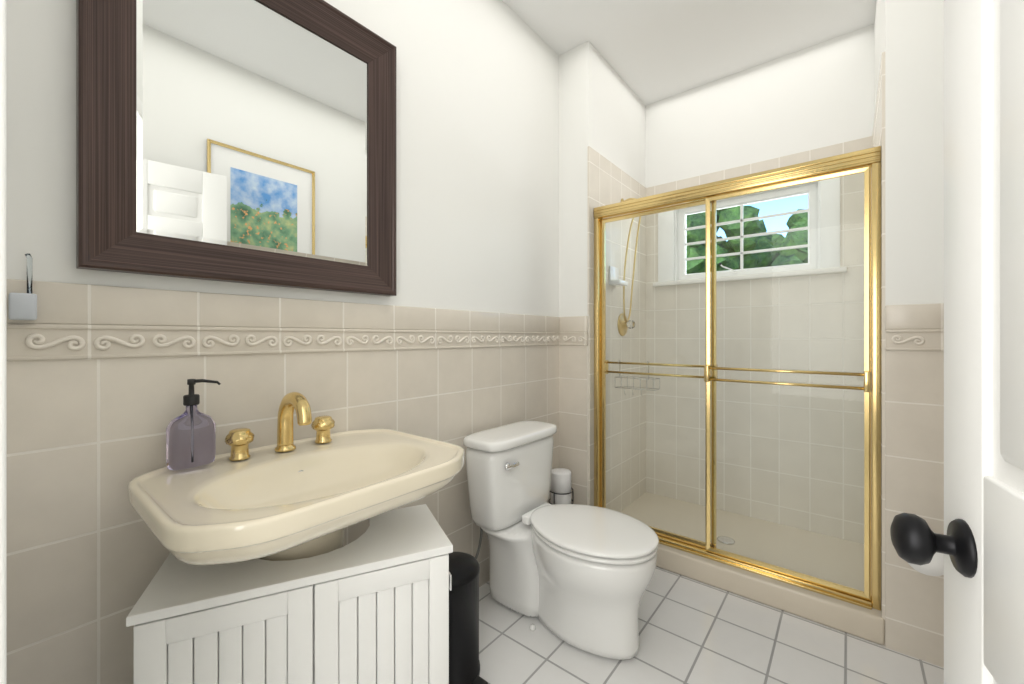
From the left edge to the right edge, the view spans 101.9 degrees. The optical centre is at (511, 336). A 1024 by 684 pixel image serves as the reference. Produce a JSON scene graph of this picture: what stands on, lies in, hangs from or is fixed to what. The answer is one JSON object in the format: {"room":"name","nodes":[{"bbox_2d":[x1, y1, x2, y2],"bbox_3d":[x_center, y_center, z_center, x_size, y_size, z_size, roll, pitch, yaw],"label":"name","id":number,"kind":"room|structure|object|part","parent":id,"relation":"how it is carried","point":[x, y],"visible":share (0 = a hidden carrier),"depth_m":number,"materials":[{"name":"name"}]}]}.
{"room":"bathroom","nodes":[
{"label":"bathroom","id":0,"kind":"room"},
{"bbox_2d":[7,0,558,316],"bbox_3d":[-0.584,-0.260,1.535,0.120,2.880,2.850,0,0,39],"label":"wall","id":1,"kind":"structure","parent":0,"point":[477,155],"depth_m":1.76,"materials":[{"name":"white paint"}]},
{"bbox_2d":[8,253,36,319],"bbox_3d":[-1.016,-0.105,0.862,0.034,0.139,0.038,0,0,39],"label":"toothbrush","id":2,"kind":"object","parent":1,"relation":"attached to","point":[22,306],"visible":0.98,"depth_m":0.85,"materials":[{"name":"grey plastic"}]},
{"bbox_2d":[76,0,395,295],"bbox_3d":[-0.709,-0.623,1.250,0.045,0.935,0.830,0,0,39],"label":"mirror","id":3,"kind":"object","parent":1,"relation":"attached to","point":[246,141],"visible":1,"depth_m":1.18,"materials":[{"name":"brown wood"}]},
{"label":"glass","id":4,"kind":"part","parent":3,"relation":"part of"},
{"bbox_2d":[7,346,558,683],"bbox_3d":[-0.387,0.616,1.675,0.010,1.128,2.144,0,0,39],"label":"wall tile","id":5,"kind":"structure","parent":1,"relation":"attached to","point":[88,552],"depth_m":1.00,"materials":[{"name":"tile"}]},
{"bbox_2d":[7,323,559,361],"bbox_3d":[-0.386,0.012,1.674,0.012,0.080,2.144,0,0,39],"label":"trim","id":6,"kind":"structure","parent":1,"relation":"attached to","point":[17,346],"depth_m":1.13,"materials":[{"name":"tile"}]},
{"bbox_2d":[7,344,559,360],"bbox_3d":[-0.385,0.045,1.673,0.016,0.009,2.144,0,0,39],"label":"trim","id":7,"kind":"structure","parent":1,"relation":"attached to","point":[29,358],"depth_m":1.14,"materials":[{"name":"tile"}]},
{"bbox_2d":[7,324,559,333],"bbox_3d":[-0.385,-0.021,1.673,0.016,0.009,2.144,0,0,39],"label":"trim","id":8,"kind":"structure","parent":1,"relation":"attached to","point":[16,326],"depth_m":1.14,"materials":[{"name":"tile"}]},
{"bbox_2d":[7,279,559,331],"bbox_3d":[-0.387,-0.074,1.675,0.011,0.092,2.144,0,0,39],"label":"trim","id":9,"kind":"structure","parent":1,"relation":"attached to","point":[70,303],"depth_m":1.17,"materials":[{"name":"beige tile"}]},
{"bbox_2d":[598,52,644,186],"bbox_3d":[0.739,-0.260,2.850,0.120,2.880,0.860,0,0,39],"label":"wall","id":10,"kind":"structure","parent":0,"point":[621,125],"depth_m":2.72,"materials":[{"name":"white paint"}]},
{"bbox_2d":[588,146,589,314],"bbox_3d":[0.440,-0.609,2.378,0.010,0.962,0.010,0,0,39],"label":"trim","id":11,"kind":"structure","parent":10,"relation":"attached to","point":[588,230],"depth_m":2.38,"materials":[{"name":"tile"}]},
{"bbox_2d":[594,218,600,506],"bbox_3d":[0.505,0.194,2.429,0.028,1.763,0.060,0,0,39],"label":"jamb","id":12,"kind":"object","parent":10,"relation":"attached to","point":[597,361],"visible":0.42,"depth_m":2.41,"materials":[{"name":"gold metal"}]},
{"bbox_2d":[588,147,645,505],"bbox_3d":[0.714,0.045,2.716,0.010,2.270,0.860,0,0,39],"label":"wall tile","id":13,"kind":"structure","parent":10,"relation":"attached to","point":[611,183],"depth_m":2.41,"materials":[{"name":"beige tile"}]},
{"bbox_2d":[502,0,875,105],"bbox_3d":[0.465,-1.750,1.432,1.880,0.100,4.010,0,0,39],"label":"ceiling","id":14,"kind":"structure","parent":0,"point":[651,51],"depth_m":2.31,"materials":[{"name":"white paint"}]},
{"bbox_2d":[479,566,943,683],"bbox_3d":[0.370,1.230,1.315,1.880,0.100,3.710,0,0,39],"label":"floor","id":15,"kind":"structure","parent":0,"point":[691,631],"depth_m":1.56,"materials":[{"name":"tile"}]},
{"bbox_2d":[126,504,452,683],"bbox_3d":[-0.511,0.860,1.072,0.652,0.640,0.295,0,0,-25],"label":"base cabinet","id":16,"kind":"object","parent":15,"relation":"on","point":[370,605],"visible":0.92,"depth_m":0.95,"materials":[{"name":"white paint"}]},
{"bbox_3d":[-0.597,0.589,0.881,0.214,0.050,0.018,0,0,-25],"label":"door rail","id":17,"kind":"part","parent":16,"relation":"part of","materials":[{"name":"white paint"}]},
{"bbox_2d":[128,392,463,565],"bbox_3d":[-0.504,0.675,1.084,0.551,1.039,0.694,0,0,39],"label":"sink","id":18,"kind":"object","parent":16,"relation":"in","point":[287,496],"visible":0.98,"depth_m":1.01,"materials":[{"name":"beige ceramic"}]},
{"bbox_2d":[166,379,220,469],"bbox_3d":[-0.799,0.214,1.040,0.061,0.218,0.103,0,0,39],"label":"soap dispenser","id":19,"kind":"object","parent":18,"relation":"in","point":[191,436],"visible":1,"depth_m":1.02,"materials":[{"name":"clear glass"}]},
{"bbox_2d":[166,404,215,469],"bbox_3d":[-0.802,0.246,1.040,0.055,0.152,0.098,0,0,39],"label":"bottle","id":20,"kind":"object","parent":19,"relation":"attached to","point":[191,436],"depth_m":1.02,"materials":[{"name":"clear glass"}]},
{"bbox_2d":[274,392,311,452],"bbox_3d":[-0.617,0.242,1.175,0.168,0.174,0.056,0,0,39],"label":"faucet","id":21,"kind":"object","parent":18,"relation":"on","point":[291,401],"depth_m":1.19,"materials":[{"name":"gold metal"}]},
{"bbox_3d":[-0.309,0.589,1.016,0.214,0.050,0.018,0,0,-25],"label":"door rail","id":22,"kind":"part","parent":16,"relation":"part of","materials":[{"name":"white paint"}]},
{"bbox_2d":[448,552,487,683],"bbox_3d":[-0.194,0.979,1.444,0.238,0.402,0.196,0,0,39],"label":"trash can","id":23,"kind":"object","parent":15,"relation":"on","point":[464,661],"visible":0.67,"depth_m":1.39,"materials":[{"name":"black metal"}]},
{"bbox_2d":[463,421,658,659],"bbox_3d":[0.171,0.801,1.705,0.816,0.758,0.575,0,0,39],"label":"toilet","id":24,"kind":"object","parent":15,"relation":"on","point":[579,576],"visible":0.94,"depth_m":1.67,"materials":[{"name":"white ceramic"}]},
{"bbox_3d":[0.002,0.635,1.890,0.208,0.340,0.480,0,0,39],"label":"tank","id":25,"kind":"part","parent":24,"relation":"part of","materials":[{"name":"white ceramic"}]},
{"bbox_3d":[0.005,0.444,1.887,0.226,0.043,0.502,0,0,39],"label":"tank lid","id":26,"kind":"part","parent":24,"relation":"part of","materials":[{"name":"white ceramic"}]},
{"bbox_3d":[0.001,0.530,1.708,0.012,0.016,0.085,0,0,39],"label":"lever","id":27,"kind":"part","parent":24,"relation":"part of","materials":[{"name":"silver metal"}]},
{"bbox_3d":[0.303,0.983,1.646,0.531,0.395,0.386,0,0,39],"label":"bowl","id":28,"kind":"part","parent":24,"relation":"part of","materials":[{"name":"white ceramic"}]},
{"bbox_3d":[0.309,0.750,1.641,0.524,0.023,0.396,0,0,39],"label":"seat lid","id":29,"kind":"part","parent":24,"relation":"part of","materials":[{"name":"white ceramic"}]},
{"bbox_3d":[0.310,0.773,1.640,0.516,0.020,0.390,0,0,39],"label":"seat","id":30,"kind":"part","parent":24,"relation":"part of","materials":[{"name":"white ceramic"}]},
{"bbox_2d":[549,468,572,503],"bbox_3d":[0.271,0.960,2.296,0.138,0.437,0.138,0,0,39],"label":"toilet paper holder","id":31,"kind":"object","parent":15,"relation":"on","point":[561,488],"visible":0.29,"depth_m":2.25,"materials":[{"name":"white paper"}]},
{"bbox_2d":[656,544,884,644],"bbox_3d":[0.970,1.127,2.032,1.268,0.105,0.142,0,0,39],"label":"shower curb","id":32,"kind":"object","parent":15,"relation":"on","point":[856,620],"visible":0.46,"depth_m":1.80,"materials":[{"name":"beige"}]},
{"bbox_2d":[656,533,871,609],"bbox_3d":[0.976,1.064,2.039,1.194,0.022,0.077,0,0,39],"label":"track","id":33,"kind":"object","parent":32,"relation":"on","point":[683,544],"depth_m":1.87,"materials":[{"name":"gold metal"}]},
{"bbox_3d":[0.955,1.070,2.014,1.194,0.010,0.013,0,0,39],"label":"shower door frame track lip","id":34,"kind":"part","parent":33,"relation":"part of","materials":[{"name":"gold metal"}]},
{"bbox_2d":[559,0,943,329],"bbox_3d":[0.959,-0.260,2.042,1.880,2.880,0.120,0,0,39],"label":"wall","id":35,"kind":"structure","parent":0,"point":[913,40],"depth_m":1.56,"materials":[{"name":"white paint"}]},
{"bbox_2d":[559,346,587,504],"bbox_3d":[0.362,0.616,2.441,0.190,1.128,0.010,0,0,39],"label":"trim","id":36,"kind":"structure","parent":35,"relation":"attached to","point":[573,409],"depth_m":2.43,"materials":[{"name":"tile"}]},
{"bbox_2d":[560,332,587,345],"bbox_3d":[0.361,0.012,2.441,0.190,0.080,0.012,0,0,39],"label":"trim","id":37,"kind":"structure","parent":35,"relation":"attached to","point":[576,336],"depth_m":2.43,"materials":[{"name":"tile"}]},
{"bbox_2d":[560,344,587,345],"bbox_3d":[0.360,0.045,2.439,0.190,0.009,0.016,0,0,39],"label":"trim","id":38,"kind":"structure","parent":35,"relation":"attached to","point":[575,344],"depth_m":2.41,"materials":[{"name":"ceramic"}]},
{"bbox_2d":[560,332,587,333],"bbox_3d":[0.360,-0.021,2.439,0.190,0.009,0.016,0,0,39],"label":"trim","id":39,"kind":"structure","parent":35,"relation":"attached to","point":[575,333],"depth_m":2.42,"materials":[{"name":"tile"}]},
{"bbox_2d":[560,316,587,331],"bbox_3d":[0.362,-0.074,2.441,0.190,0.092,0.011,0,0,39],"label":"wall tile","id":40,"kind":"structure","parent":35,"relation":"attached to","point":[574,324],"depth_m":2.43,"materials":[{"name":"beige tile"}]},
{"bbox_2d":[704,365,709,381],"bbox_3d":[0.948,0.177,2.018,0.020,0.081,0.036,0,0,39],"label":"frame bar","id":41,"kind":"object","parent":35,"relation":"attached to","point":[706,373],"visible":0.98,"depth_m":2.00,"materials":[{"name":"gold metal"}]},
{"bbox_2d":[601,165,870,599],"bbox_3d":[0.979,0.182,2.043,1.190,1.733,0.046,0,0,39],"label":"shower door","id":42,"kind":"object","parent":35,"relation":"attached to","point":[776,478],"visible":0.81,"depth_m":1.93,"materials":[{"name":"clear glass"}]},
{"bbox_3d":[0.765,0.182,2.236,0.581,1.699,0.004,0,0,39],"label":"glass","id":43,"kind":"part","parent":42,"relation":"part of","materials":[{"name":"clear glass"}]},
{"bbox_3d":[0.764,0.182,2.235,0.615,1.733,0.018,0,0,39],"label":"panel","id":44,"kind":"part","parent":42,"relation":"part of","materials":[{"name":"clear glass"}]},
{"bbox_3d":[1.194,0.182,1.852,0.581,1.699,0.004,0,0,39],"label":"glass","id":45,"kind":"part","parent":42,"relation":"part of","materials":[{"name":"clear glass"}]},
{"bbox_3d":[1.194,0.182,1.851,0.615,1.733,0.018,0,0,39],"label":"panel","id":46,"kind":"part","parent":42,"relation":"part of","materials":[{"name":"clear glass"}]},
{"bbox_2d":[593,157,880,216],"bbox_3d":[0.959,-0.700,2.018,1.250,0.008,0.007,0,0,39],"label":"rib","id":47,"kind":"object","parent":35,"relation":"attached to","point":[834,167],"visible":1,"depth_m":1.90,"materials":[{"name":"gold metal"}]},
{"bbox_2d":[593,153,880,213],"bbox_3d":[0.959,-0.716,2.018,1.250,0.008,0.007,0,0,39],"label":"rib","id":48,"kind":"object","parent":35,"relation":"attached to","point":[844,161],"visible":1,"depth_m":1.90,"materials":[{"name":"gold metal"}]},
{"bbox_2d":[593,149,880,210],"bbox_3d":[0.959,-0.732,2.018,1.250,0.008,0.007,0,0,39],"label":"rib","id":49,"kind":"object","parent":35,"relation":"attached to","point":[835,159],"visible":1,"depth_m":1.90,"materials":[{"name":"gold metal"}]},
{"bbox_2d":[594,146,880,219],"bbox_3d":[0.980,-0.719,2.044,1.250,0.062,0.064,0,0,39],"label":"header","id":50,"kind":"object","parent":35,"relation":"attached to","point":[662,205],"visible":0.62,"depth_m":1.93,"materials":[{"name":"gold metal"}]},
{"bbox_2d":[864,371,870,391],"bbox_3d":[1.408,0.177,1.646,0.020,0.081,0.036,0,0,39],"label":"frame bar","id":51,"kind":"object","parent":35,"relation":"attached to","point":[867,381],"visible":0.98,"depth_m":1.63,"materials":[{"name":"gold metal"}]},
{"bbox_2d":[708,367,863,389],"bbox_3d":[1.172,0.177,1.824,0.591,0.067,0.013,0,0,39],"label":"towel bar","id":52,"kind":"object","parent":51,"relation":"attached to","point":[793,384],"visible":1,"depth_m":1.79,"materials":[{"name":"gold metal"}]},
{"bbox_2d":[885,329,943,350],"bbox_3d":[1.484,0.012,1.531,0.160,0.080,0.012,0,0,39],"label":"trim","id":53,"kind":"structure","parent":35,"relation":"attached to","point":[934,339],"depth_m":1.53,"materials":[{"name":"tile"}]},
{"bbox_2d":[885,348,943,350],"bbox_3d":[1.483,0.045,1.530,0.160,0.009,0.016,0,0,39],"label":"trim","id":54,"kind":"structure","parent":35,"relation":"attached to","point":[928,349],"depth_m":1.52,"materials":[{"name":"ceramic"}]},
{"bbox_2d":[885,330,943,331],"bbox_3d":[1.483,-0.021,1.530,0.160,0.009,0.016,0,0,39],"label":"trim","id":55,"kind":"structure","parent":35,"relation":"attached to","point":[914,331],"depth_m":1.52,"materials":[{"name":"tile"}]},
{"bbox_2d":[885,303,943,328],"bbox_3d":[1.485,-0.074,1.532,0.160,0.092,0.011,0,0,39],"label":"trim","id":56,"kind":"structure","parent":35,"relation":"attached to","point":[920,316],"depth_m":1.53,"materials":[{"name":"beige tile"}]},
{"bbox_2d":[885,351,943,667],"bbox_3d":[1.485,0.616,1.532,0.160,1.128,0.010,0,0,39],"label":"wall tile","id":57,"kind":"structure","parent":35,"relation":"attached to","point":[914,473],"depth_m":1.53,"materials":[{"name":"tile"}]},
{"bbox_2d":[645,24,873,187],"bbox_3d":[1.511,-1.310,2.701,1.270,0.780,0.120,0,0,39],"label":"wall","id":58,"kind":"structure","parent":0,"point":[819,95],"depth_m":2.57,"materials":[{"name":"white paint"}]},
{"bbox_2d":[646,136,871,196],"bbox_3d":[1.470,-1.005,2.650,1.250,0.170,0.010,0,0,39],"label":"trim","id":59,"kind":"structure","parent":58,"relation":"attached to","point":[826,151],"depth_m":2.56,"materials":[{"name":"beige tile"}]},
{"bbox_2d":[874,0,882,114],"bbox_3d":[1.819,-0.260,1.976,0.120,2.880,0.860,0,0,39],"label":"wall","id":60,"kind":"structure","parent":0,"point":[878,36],"depth_m":2.01,"materials":[{"name":"white paint"}]},
{"bbox_2d":[871,162,880,610],"bbox_3d":[1.454,0.194,1.659,0.028,1.763,0.060,0,0,39],"label":"jamb","id":61,"kind":"object","parent":60,"relation":"attached to","point":[876,384],"visible":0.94,"depth_m":1.64,"materials":[{"name":"gold metal"}]},
{"bbox_2d":[872,52,884,645],"bbox_3d":[1.693,0.045,1.923,0.010,2.270,0.860,0,0,39],"label":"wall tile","id":62,"kind":"structure","parent":60,"relation":"attached to","point":[878,135],"depth_m":1.59,"materials":[{"name":"beige tile"}]},
{"bbox_2d":[993,0,1023,683],"bbox_3d":[0.416,0.119,0.222,0.018,2.098,0.810,0,0,30],"label":"door","id":63,"kind":"structure","parent":0,"point":[1011,475],"depth_m":0.47,"materials":[{"name":"white paint"}]},
{"bbox_2d":[890,0,992,683],"bbox_3d":[0.560,0.119,0.541,0.104,2.098,0.115,0,0,30],"label":"stile","id":64,"kind":"object","parent":63,"relation":"attached to","point":[968,245],"depth_m":0.52,"materials":[{"name":"white paint"}]},
{"bbox_3d":[0.539,0.265,0.539,0.069,0.068,0.068,0,0,30],"label":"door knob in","id":65,"kind":"part","parent":64,"relation":"part of","materials":[{"name":"black metal"}]},
{"bbox_2d":[984,476,1023,683],"bbox_3d":[0.503,0.270,0.373,0.035,0.220,0.233,0,0,30],"label":"panel","id":66,"kind":"object","parent":63,"relation":"attached to","point":[1003,583],"visible":0.87,"depth_m":0.44,"materials":[{"name":"white paint"}]},
{"bbox_2d":[1000,0,1023,469],"bbox_3d":[0.416,0.062,0.222,0.031,1.691,0.536,0,0,30],"label":"panel","id":67,"kind":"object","parent":63,"relation":"attached to","point":[1012,232],"depth_m":0.43,"materials":[{"name":"white paint"}]},
{"bbox_3d":[-0.839,-0.260,0.584,0.920,2.880,0.120,0,0,39],"label":"wall","id":68,"kind":"structure","parent":0,"visible":0},
{"bbox_2d":[0,0,6,683],"bbox_3d":[-0.466,0.080,0.371,0.070,2.200,0.018,0,0,39],"label":"door frame","id":69,"kind":"structure","parent":68,"relation":"attached to","point":[3,341],"depth_m":0.35,"materials":[{"name":"white paint"}]},
{"bbox_3d":[0.783,-0.260,0.427,0.120,2.880,2.850,0,0,39],"label":"wall","id":70,"kind":"structure","parent":0,"visible":0},
{"bbox_2d":[908,533,943,575],"bbox_3d":[1.355,0.683,1.348,0.129,0.147,0.100,0,0,39],"label":"mount","id":71,"kind":"object","parent":70,"relation":"attached to","point":[934,566],"visible":0.1,"depth_m":1.30,"materials":[{"name":"ceramic"}]}
]}

